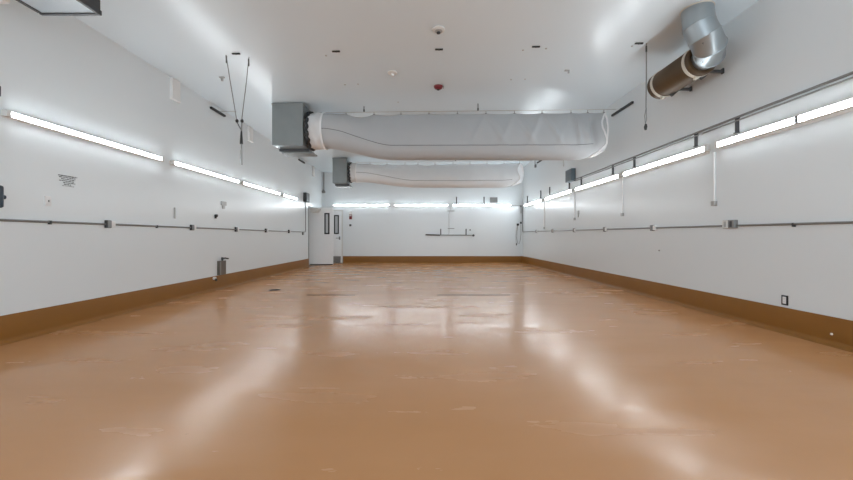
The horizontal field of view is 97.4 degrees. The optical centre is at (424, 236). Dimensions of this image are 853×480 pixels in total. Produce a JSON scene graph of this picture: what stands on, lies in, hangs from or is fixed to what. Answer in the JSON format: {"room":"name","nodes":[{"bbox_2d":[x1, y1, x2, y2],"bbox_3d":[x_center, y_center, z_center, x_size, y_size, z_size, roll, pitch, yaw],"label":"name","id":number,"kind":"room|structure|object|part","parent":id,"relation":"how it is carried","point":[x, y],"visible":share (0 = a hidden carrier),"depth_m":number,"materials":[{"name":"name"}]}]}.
{"room":"empty industrial room","nodes":[
{"label":"empty industrial room","id":0,"kind":"room"},
{"bbox_2d":[0,0,321,315],"bbox_3d":[-4.696,-0.853,6.300,0.300,4.005,21.200,0,0,0],"label":"wall","id":1,"kind":"structure","parent":0,"point":[62,71],"depth_m":5.53,"materials":[{"name":"white paint"}]},
{"bbox_2d":[0,185,6,207],"bbox_3d":[-4.497,-0.425,3.800,0.102,0.236,0.420,0,0,0],"label":"dispenser","id":2,"kind":"object","parent":1,"relation":"attached to","point":[2,196],"visible":1,"depth_m":3.95,"materials":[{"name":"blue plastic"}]},
{"bbox_2d":[0,0,9,3],"bbox_3d":[-4.463,-2.625,3.680,0.170,0.330,0.600,0,0,0],"label":"wall box","id":3,"kind":"object","parent":1,"relation":"attached to","point":[1,1],"visible":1,"depth_m":3.94,"materials":[{"name":"white paint"}]},
{"bbox_2d":[44,196,50,205],"bbox_3d":[-4.536,-0.433,4.516,0.024,0.120,0.076,0,0,0],"label":"switch plate","id":4,"kind":"object","parent":1,"relation":"attached to","point":[47,199],"visible":1,"depth_m":4.50,"materials":[{"name":"white plastic"}]},
{"bbox_2d":[58,174,75,186],"bbox_3d":[-4.546,-0.711,4.773,0.002,0.134,0.252,0,0,0],"label":"notice","id":5,"kind":"object","parent":1,"relation":"attached to","point":[58,174],"visible":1,"depth_m":4.75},
{"bbox_2d":[1,109,163,161],"bbox_3d":[-4.514,-1.335,5.232,0.068,0.087,2.424,0,0,0],"label":"tube light","id":6,"kind":"object","parent":1,"relation":"attached to","point":[5,113],"visible":1,"depth_m":4.79,"materials":[{"name":"white paint"}]},
{"bbox_2d":[104,220,115,227],"bbox_3d":[-4.521,-0.184,5.388,0.054,0.110,0.145,0,0,0],"label":"outlet box","id":7,"kind":"object","parent":1,"relation":"attached to","point":[109,224],"visible":1,"depth_m":5.34,"materials":[{"name":"grey metal"}]},
{"bbox_2d":[0,202,305,231],"bbox_3d":[-4.529,-0.736,8.420,0.033,1.168,11.641,0,0,0],"label":"conduit","id":8,"kind":"object","parent":1,"relation":"attached to","point":[7,220],"visible":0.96,"depth_m":5.59,"materials":[{"name":"grey metal"}]},
{"bbox_2d":[0,259,309,345],"bbox_3d":[-4.513,0.998,5.305,0.065,0.305,18.610,0,0,0],"label":"baseboard","id":9,"kind":"structure","parent":1,"relation":"attached to","point":[14,327],"depth_m":5.44,"materials":[{"name":"brown wood"}]},
{"bbox_2d":[170,77,180,102],"bbox_3d":[-4.519,-2.660,6.792,0.057,0.382,0.240,0,0,0],"label":"cover","id":10,"kind":"object","parent":1,"relation":"attached to","point":[175,85],"visible":1,"depth_m":6.76,"materials":[{"name":"white paint"}]},
{"bbox_2d":[170,160,239,183],"bbox_3d":[-4.514,-1.335,7.889,0.068,0.087,2.424,0,0,0],"label":"tube light","id":11,"kind":"object","parent":1,"relation":"attached to","point":[172,162],"visible":1,"depth_m":7.56,"materials":[{"name":"white plastic"}]},
{"bbox_2d":[210,107,234,116],"bbox_3d":[-4.337,-2.735,8.200,0.422,0.044,0.560,0,0,0],"label":"strut","id":12,"kind":"object","parent":1,"relation":"attached to","point":[211,108],"visible":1,"depth_m":8.20,"materials":[{"name":"black metal"}]},
{"bbox_2d":[217,257,228,274],"bbox_3d":[-4.510,0.641,8.306,0.077,0.382,0.452,0,0,0],"label":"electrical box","id":13,"kind":"object","parent":1,"relation":"attached to","point":[221,265],"visible":1,"depth_m":8.24,"materials":[{"name":"grey metal"}]},
{"bbox_2d":[221,201,226,208],"bbox_3d":[-4.532,-0.716,8.439,0.032,0.165,0.200,0,0,0],"label":"wall plate","id":14,"kind":"object","parent":1,"relation":"attached to","point":[223,203],"visible":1,"depth_m":8.40,"materials":[{"name":"white plastic"}]},
{"bbox_2d":[247,126,253,142],"bbox_3d":[-4.519,-2.663,9.714,0.057,0.376,0.240,0,0,0],"label":"cover","id":15,"kind":"object","parent":1,"relation":"attached to","point":[250,129],"visible":1,"depth_m":9.66,"materials":[{"name":"white paint"}]},
{"bbox_2d":[240,181,280,194],"bbox_3d":[-4.514,-1.335,10.446,0.068,0.087,2.424,0,0,0],"label":"tube light","id":16,"kind":"object","parent":1,"relation":"attached to","point":[241,182],"visible":1,"depth_m":10.18,"materials":[{"name":"white plastic"}]},
{"bbox_2d":[281,193,297,199],"bbox_3d":[-4.514,-1.335,12.523,0.068,0.087,1.324,0,0,0],"label":"tube light","id":17,"kind":"object","parent":1,"relation":"attached to","point":[282,195],"visible":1,"depth_m":12.43,"materials":[{"name":"white paint"}]},
{"bbox_2d":[303,192,309,201],"bbox_3d":[-4.482,-1.495,14.185,0.132,0.340,0.370,0,0,0],"label":"junction box","id":18,"kind":"object","parent":1,"relation":"attached to","point":[306,196],"visible":1,"depth_m":14.01,"materials":[{"name":"grey metal"}]},
{"bbox_2d":[308,206,308,258],"bbox_3d":[-4.551,-0.030,14.626,0.050,2.360,0.032,0,0,0],"label":"door frame","id":19,"kind":"structure","parent":1,"relation":"attached to","point":[308,206],"depth_m":14.61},
{"bbox_2d":[312,166,314,176],"bbox_3d":[-4.519,-2.658,15.221,0.057,0.387,0.240,0,0,0],"label":"cover","id":20,"kind":"object","parent":1,"relation":"attached to","point":[313,167],"visible":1,"depth_m":15.12,"materials":[{"name":"white paint"}]},
{"bbox_2d":[310,208,320,212],"bbox_3d":[-4.386,-1.070,15.060,0.321,0.160,0.400,0,0,0],"label":"door frame","id":21,"kind":"structure","parent":1,"relation":"attached to","point":[313,210],"depth_m":14.86,"materials":[{"name":"white metal"}]},
{"bbox_2d":[309,208,332,264],"bbox_3d":[-4.247,-0.031,15.319,0.985,2.338,0.062,0,0,0],"label":"door","id":22,"kind":"structure","parent":1,"relation":"in","point":[321,223],"depth_m":15.30,"materials":[{"name":"white paint"}]},
{"bbox_3d":[-4.000,-0.547,15.298,0.110,0.766,0.006,0,0,0],"label":"vision glass","id":23,"kind":"part","parent":22,"relation":"part of","materials":[{"name":"grey glass"}]},
{"bbox_3d":[-4.000,-0.547,15.294,0.210,0.866,0.013,0,0,0],"label":"vision frame","id":24,"kind":"part","parent":22,"relation":"part of","materials":[{"name":"grey metal"}]},
{"bbox_2d":[74,0,758,172],"bbox_3d":[-0.113,-3.149,6.300,9.466,0.602,21.200,0,0,0],"label":"ceiling","id":25,"kind":"structure","parent":0,"point":[286,43],"depth_m":5.94,"materials":[{"name":"white paint"}]},
{"bbox_2d":[16,0,101,15],"bbox_3d":[-3.655,-2.581,3.493,0.620,0.581,0.785,0,0,0],"label":"ceiling light","id":26,"kind":"object","parent":25,"relation":"hanging from","point":[43,7],"depth_m":3.77,"materials":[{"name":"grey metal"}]},
{"bbox_3d":[-3.948,-2.315,3.488,0.034,0.050,0.704,0,0,0],"label":"frame rail","id":27,"kind":"part","parent":26,"relation":"part of","materials":[{"name":"grey metal"}]},
{"bbox_3d":[-3.655,-2.312,3.493,0.560,0.020,0.725,0,0,0],"label":"underside panel","id":28,"kind":"part","parent":26,"relation":"part of","materials":[{"name":"white plastic"}]},
{"bbox_3d":[-3.655,-2.315,3.868,0.620,0.050,0.034,0,0,0],"label":"frame rail","id":29,"kind":"part","parent":26,"relation":"part of","materials":[{"name":"grey metal"}]},
{"bbox_3d":[-3.362,-2.315,3.493,0.034,0.050,0.713,0,0,0],"label":"frame rail","id":30,"kind":"part","parent":26,"relation":"part of","materials":[{"name":"grey metal"}]},
{"bbox_3d":[-3.655,-2.596,3.493,0.600,0.551,0.765,0,0,0],"label":"casing","id":31,"kind":"part","parent":26,"relation":"part of","materials":[{"name":"grey metal"}]},
{"bbox_2d":[226,55,248,164],"bbox_3d":[-2.994,-2.022,5.988,0.379,1.744,0.062,0,0,-6],"label":"cable","id":32,"kind":"object","parent":25,"relation":"hanging from","point":[236,120],"visible":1,"depth_m":5.98,"materials":[{"name":"grey metal"}]},
{"bbox_3d":[-2.929,-1.493,5.989,0.030,0.688,0.024,0,0,0],"label":"cord","id":33,"kind":"part","parent":32,"relation":"part of","materials":[{"name":"grey"}]},
{"bbox_2d":[271,103,316,156],"bbox_3d":[-2.912,-2.380,8.431,0.763,0.985,0.778,0,0,0],"label":"box","id":34,"kind":"object","parent":25,"relation":"hanging from","point":[288,126],"visible":0.96,"depth_m":8.05,"materials":[{"name":"grey metal"}]},
{"bbox_3d":[-2.947,-1.972,8.229,0.615,0.009,0.318,0,0,0],"label":"panel","id":35,"kind":"part","parent":34,"relation":"part of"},
{"bbox_2d":[332,158,352,187],"bbox_3d":[-3.059,-2.374,13.966,0.618,0.993,0.708,0,0,0],"label":"box","id":36,"kind":"object","parent":25,"relation":"hanging from","point":[340,165],"visible":0.99,"depth_m":13.62,"materials":[{"name":"grey metal"}]},
{"bbox_3d":[-3.100,-2.418,13.910,0.520,0.905,0.580,0,0,0],"label":"casing","id":37,"kind":"part","parent":36,"relation":"part of","materials":[{"name":"grey metal"}]},
{"bbox_2d":[388,70,396,76],"bbox_3d":[-0.582,-2.914,6.716,0.180,0.070,0.180,0,0,0],"label":"smoke detector","id":38,"kind":"object","parent":25,"relation":"attached to","point":[392,73],"visible":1,"depth_m":6.69,"materials":[{"name":"white plastic"}]},
{"bbox_2d":[432,25,444,34],"bbox_3d":[0.192,-2.926,5.331,0.184,0.081,0.184,0,0,0],"label":"smoke detector","id":39,"kind":"object","parent":25,"relation":"attached to","point":[437,29],"visible":1,"depth_m":5.29,"materials":[{"name":"white plastic"}]},
{"bbox_2d":[434,84,443,90],"bbox_3d":[0.261,-2.927,7.365,0.179,0.083,0.179,0,0,45],"label":"fire alarm","id":40,"kind":"object","parent":25,"relation":"attached to","point":[438,87],"visible":1,"depth_m":7.32,"materials":[{"name":"red plastic"}]},
{"bbox_2d":[304,110,608,159],"bbox_3d":[0.818,-2.283,8.412,6.809,1.123,0.885,0,0,0],"label":"duct","id":41,"kind":"object","parent":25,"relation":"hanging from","point":[541,136],"visible":1,"depth_m":8.16,"materials":[{"name":"white fabric"}]},
{"bbox_2d":[644,43,646,129],"bbox_3d":[3.465,-2.360,5.891,0.048,1.358,0.048,0,0,22],"label":"cable","id":42,"kind":"object","parent":25,"relation":"hanging from","point":[645,125],"visible":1,"depth_m":5.88,"materials":[{"name":"black rubber"}]},
{"bbox_3d":[3.476,-2.533,5.891,0.023,1.012,0.018,0,0,0],"label":"cord","id":43,"kind":"part","parent":42,"relation":"part of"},
{"bbox_2d":[679,0,727,69],"bbox_3d":[3.770,-2.691,5.071,0.664,0.725,0.574,0,0,0],"label":"pipe elbow","id":44,"kind":"object","parent":25,"relation":"attached to","point":[707,41],"visible":1,"depth_m":4.89,"materials":[{"name":"silver metal"}]},
{"bbox_2d":[322,173,522,255],"bbox_3d":[-0.113,-0.853,16.750,8.866,4.005,0.300,0,0,0],"label":"wall","id":45,"kind":"structure","parent":0,"point":[391,230],"depth_m":16.60,"materials":[{"name":"white paint"}]},
{"bbox_2d":[333,211,341,262],"bbox_3d":[-4.100,-0.006,16.538,0.840,2.288,0.120,0,0,0],"label":"door","id":46,"kind":"structure","parent":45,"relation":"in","point":[337,215],"depth_m":16.55,"materials":[{"name":"white paint"}]},
{"bbox_3d":[-3.908,-0.550,16.552,0.135,0.760,0.008,0,0,0],"label":"vision glass","id":47,"kind":"part","parent":46,"relation":"part of","materials":[{"name":"glass"}]},
{"bbox_3d":[-3.908,-0.550,16.548,0.215,0.840,0.016,0,0,0],"label":"vision frame","id":48,"kind":"part","parent":46,"relation":"part of","materials":[{"name":"grey metal"}]},
{"bbox_3d":[-4.085,0.993,16.553,0.730,0.285,0.006,0,0,0],"label":"kick plate","id":49,"kind":"part","parent":46,"relation":"part of","materials":[{"name":"silver metal"}]},
{"bbox_2d":[333,210,342,262],"bbox_3d":[-4.088,-0.030,16.575,0.905,2.360,0.049,0,0,0],"label":"door frame","id":50,"kind":"structure","parent":45,"relation":"attached to","point":[333,210],"depth_m":16.55,"materials":[{"name":"white metal"}]},
{"bbox_2d":[333,204,389,205],"bbox_3d":[-2.807,-1.410,16.568,2.524,0.082,0.068,0,0,0],"label":"tube light","id":51,"kind":"object","parent":45,"relation":"attached to","point":[333,204],"visible":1,"depth_m":16.55,"materials":[{"name":"white paint"}]},
{"bbox_2d":[334,205,388,205],"bbox_3d":[-2.807,-1.410,16.549,2.430,0.048,0.018,0,0,0],"label":"diffuser","id":52,"kind":"object","parent":51,"relation":"attached to","point":[334,205],"depth_m":16.55,"materials":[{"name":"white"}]},
{"bbox_2d":[394,204,448,205],"bbox_3d":[-0.166,-1.410,16.568,2.424,0.082,0.068,0,0,0],"label":"tube light","id":53,"kind":"object","parent":45,"relation":"attached to","point":[394,204],"visible":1,"depth_m":16.55,"materials":[{"name":"white paint"}]},
{"bbox_2d":[395,205,447,205],"bbox_3d":[-0.166,-1.410,16.549,2.330,0.048,0.018,0,0,0],"label":"diffuser","id":54,"kind":"object","parent":53,"relation":"attached to","point":[395,205],"depth_m":16.55,"materials":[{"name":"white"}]},
{"bbox_2d":[343,256,521,262],"bbox_3d":[0.345,0.998,16.567,7.950,0.305,0.065,0,0,0],"label":"baseboard","id":55,"kind":"structure","parent":45,"relation":"attached to","point":[346,259],"depth_m":16.59,"materials":[{"name":"brown wood"}]},
{"bbox_2d":[426,208,474,236],"bbox_3d":[1.103,-0.684,16.551,2.162,1.331,0.102,0,0,0],"label":"wall rail","id":56,"kind":"object","parent":45,"relation":"attached to","point":[473,235],"visible":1,"depth_m":16.54,"materials":[{"name":"grey metal"}]},
{"bbox_2d":[452,204,511,205],"bbox_3d":[2.505,-1.410,16.568,2.624,0.082,0.068,0,0,0],"label":"tube light","id":57,"kind":"object","parent":45,"relation":"attached to","point":[452,204],"visible":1,"depth_m":16.55,"materials":[{"name":"white paint"}]},
{"bbox_2d":[453,205,509,205],"bbox_3d":[2.505,-1.410,16.549,2.530,0.048,0.018,0,0,0],"label":"diffuser","id":58,"kind":"object","parent":57,"relation":"attached to","point":[453,205],"depth_m":16.55,"materials":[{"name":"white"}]},
{"bbox_2d":[490,197,497,202],"bbox_3d":[3.032,-1.629,16.547,0.320,0.240,0.110,0,0,0],"label":"junction box","id":59,"kind":"object","parent":45,"relation":"attached to","point":[492,199],"visible":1,"depth_m":16.50,"materials":[{"name":"grey metal"}]},
{"bbox_2d":[0,263,852,479],"bbox_3d":[-0.113,1.250,6.300,9.466,0.200,21.200,0,0,0],"label":"floor","id":60,"kind":"structure","parent":0,"point":[343,371],"depth_m":2.83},
{"bbox_2d":[523,0,852,320],"bbox_3d":[4.470,-0.955,6.300,0.300,4.209,21.200,0,0,0],"label":"wall","id":61,"kind":"structure","parent":0,"point":[776,50],"depth_m":5.17,"materials":[{"name":"white paint"}]},
{"bbox_2d":[355,160,539,162],"bbox_3d":[0.850,-2.801,13.900,6.850,0.094,0.014,0,0,0],"label":"cable","id":62,"kind":"object","parent":61,"relation":"attached to","point":[510,160],"visible":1,"depth_m":13.89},
{"bbox_2d":[348,161,523,187],"bbox_3d":[0.458,-2.326,13.912,6.530,0.993,0.793,0,0,0],"label":"duct","id":63,"kind":"object","parent":62,"relation":"hanging from","point":[486,175],"visible":1,"depth_m":13.67,"materials":[{"name":"white fabric"}]},
{"bbox_2d":[320,109,615,112],"bbox_3d":[0.965,-2.821,8.400,6.620,0.085,0.014,0,0,0],"label":"cable","id":64,"kind":"object","parent":61,"relation":"attached to","point":[579,109],"visible":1,"depth_m":8.39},
{"bbox_2d":[524,198,542,206],"bbox_3d":[4.288,-1.350,14.901,0.068,0.155,2.424,0,0,0],"label":"tube light","id":65,"kind":"object","parent":61,"relation":"attached to","point":[538,201],"visible":1,"depth_m":14.74,"materials":[{"name":"white paint"}]},
{"bbox_2d":[545,188,573,200],"bbox_3d":[4.288,-1.350,12.100,0.068,0.155,2.424,0,0,0],"label":"tube light","id":66,"kind":"object","parent":61,"relation":"attached to","point":[569,191],"visible":1,"depth_m":11.85,"materials":[{"name":"white plastic"}]},
{"bbox_2d":[545,190,570,199],"bbox_3d":[4.269,-1.350,12.100,0.018,0.071,2.330,0,0,0],"label":"diffuser","id":67,"kind":"object","parent":66,"relation":"attached to","point":[566,192],"depth_m":12.01,"materials":[{"name":"white plastic"}]},
{"bbox_2d":[565,168,575,182],"bbox_3d":[4.256,-1.795,10.980,0.132,0.360,0.460,0,0,0],"label":"junction box","id":68,"kind":"object","parent":61,"relation":"attached to","point":[570,175],"visible":1,"depth_m":10.80,"materials":[{"name":"grey metal"}]},
{"bbox_3d":[4.196,-1.795,10.980,0.011,0.334,0.430,0,0,0],"label":"lid","id":69,"kind":"part","parent":68,"relation":"part of","materials":[{"name":"grey metal"}]},
{"bbox_2d":[573,193,575,219],"bbox_3d":[4.298,-0.871,10.786,0.047,0.777,0.070,0,0,0],"label":"pipe","id":70,"kind":"object","parent":61,"relation":"attached to","point":[574,218],"visible":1,"depth_m":10.77,"materials":[{"name":"white metal"}]},
{"bbox_2d":[575,172,621,191],"bbox_3d":[4.288,-1.350,9.450,0.068,0.155,2.424,0,0,0],"label":"tube light","id":71,"kind":"object","parent":61,"relation":"attached to","point":[618,176],"visible":1,"depth_m":9.19,"materials":[{"name":"white plastic"}]},
{"bbox_2d":[575,175,617,189],"bbox_3d":[4.269,-1.350,9.450,0.018,0.071,2.330,0,0,0],"label":"diffuser","id":72,"kind":"object","parent":71,"relation":"attached to","point":[611,178],"depth_m":9.27,"materials":[{"name":"white plastic"}]},
{"bbox_2d":[620,179,623,215],"bbox_3d":[4.298,-0.858,8.173,0.047,0.805,0.070,0,0,0],"label":"pipe","id":73,"kind":"object","parent":61,"relation":"attached to","point":[622,213],"visible":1,"depth_m":8.16,"materials":[{"name":"white metal"}]},
{"bbox_2d":[611,101,633,116],"bbox_3d":[4.293,-2.790,8.190,0.058,0.044,0.860,0,0,0],"label":"strut","id":74,"kind":"object","parent":61,"relation":"attached to","point":[631,102],"visible":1,"depth_m":8.13,"materials":[{"name":"black metal"}]},
{"bbox_2d":[632,157,635,167],"bbox_3d":[4.301,-1.539,7.712,0.042,0.213,0.064,0,0,0],"label":"bracket","id":75,"kind":"object","parent":61,"relation":"attached to","point":[634,160],"visible":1,"depth_m":7.69,"materials":[{"name":"grey metal"}]},
{"bbox_2d":[650,225,656,230],"bbox_3d":[4.295,-0.170,7.054,0.054,0.110,0.145,0,0,0],"label":"outlet box","id":76,"kind":"object","parent":61,"relation":"attached to","point":[652,227],"visible":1,"depth_m":7.05,"materials":[{"name":"grey metal"}]},
{"bbox_2d":[622,143,710,177],"bbox_3d":[4.288,-1.350,6.883,0.068,0.155,2.424,0,0,0],"label":"tube light","id":77,"kind":"object","parent":61,"relation":"attached to","point":[704,149],"visible":1,"depth_m":6.53,"materials":[{"name":"white plastic"}]},
{"bbox_2d":[647,49,723,98],"bbox_3d":[4.023,-2.517,5.827,0.592,0.473,0.994,0,0,0],"label":"duct","id":78,"kind":"object","parent":61,"relation":"attached to","point":[681,72],"visible":0.82,"depth_m":5.71,"materials":[{"name":"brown metal"}]},
{"bbox_2d":[522,256,852,351],"bbox_3d":[4.287,0.998,6.300,0.065,0.305,20.600,0,0,0],"label":"baseboard","id":79,"kind":"structure","parent":61,"relation":"attached to","point":[809,326],"depth_m":5.19,"materials":[{"name":"brown wood"}]},
{"bbox_2d":[522,207,852,231],"bbox_3d":[4.303,-0.719,9.782,0.033,1.202,13.564,0,0,0],"label":"conduit","id":80,"kind":"object","parent":61,"relation":"attached to","point":[834,222],"visible":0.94,"depth_m":5.06,"materials":[{"name":"grey metal"}]},
{"bbox_2d":[693,133,697,146],"bbox_3d":[4.301,-1.542,5.958,0.042,0.220,0.064,0,0,0],"label":"bracket","id":81,"kind":"object","parent":61,"relation":"attached to","point":[696,137],"visible":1,"depth_m":5.94,"materials":[{"name":"grey metal"}]},
{"bbox_2d":[574,71,852,179],"bbox_3d":[4.296,-1.650,6.570,0.032,0.032,8.340,0,0,0],"label":"conduit","id":82,"kind":"object","parent":61,"relation":"attached to","point":[849,73],"visible":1,"depth_m":5.00,"materials":[{"name":"grey metal"}]},
{"bbox_2d":[711,152,716,205],"bbox_3d":[4.298,-0.862,5.580,0.047,0.797,0.070,0,0,0],"label":"pipe","id":83,"kind":"object","parent":61,"relation":"attached to","point":[713,203],"visible":1,"depth_m":5.57,"materials":[{"name":"white metal"}]},
{"bbox_2d":[576,77,852,180],"bbox_3d":[4.296,-1.602,6.570,0.022,0.022,8.340,0,0,0],"label":"conduit","id":84,"kind":"object","parent":61,"relation":"attached to","point":[847,79],"visible":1,"depth_m":5.05,"materials":[{"name":"grey metal"}]},
{"bbox_2d":[722,220,737,227],"bbox_3d":[4.289,-0.180,5.276,0.066,0.116,0.200,0,0,0],"label":"outlet box","id":85,"kind":"object","parent":61,"relation":"attached to","point":[725,223],"visible":1,"depth_m":5.24,"materials":[{"name":"grey plastic"}]},
{"bbox_2d":[733,117,739,133],"bbox_3d":[4.301,-1.544,5.173,0.042,0.223,0.064,0,0,0],"label":"bracket","id":86,"kind":"object","parent":61,"relation":"attached to","point":[736,122],"visible":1,"depth_m":5.15,"materials":[{"name":"grey metal"}]},
{"bbox_2d":[714,95,852,149],"bbox_3d":[4.288,-1.350,4.303,0.068,0.155,2.424,0,0,0],"label":"tube light","id":87,"kind":"object","parent":61,"relation":"attached to","point":[845,105],"visible":1,"depth_m":4.39,"materials":[{"name":"white plastic"}]},
{"bbox_2d":[781,295,787,305],"bbox_3d":[4.313,0.758,4.496,0.018,0.116,0.076,0,0,0],"label":"wall outlet","id":88,"kind":"object","parent":61,"relation":"attached to","point":[784,299],"visible":1,"depth_m":4.49,"materials":[{"name":"white plastic"}]}
]}

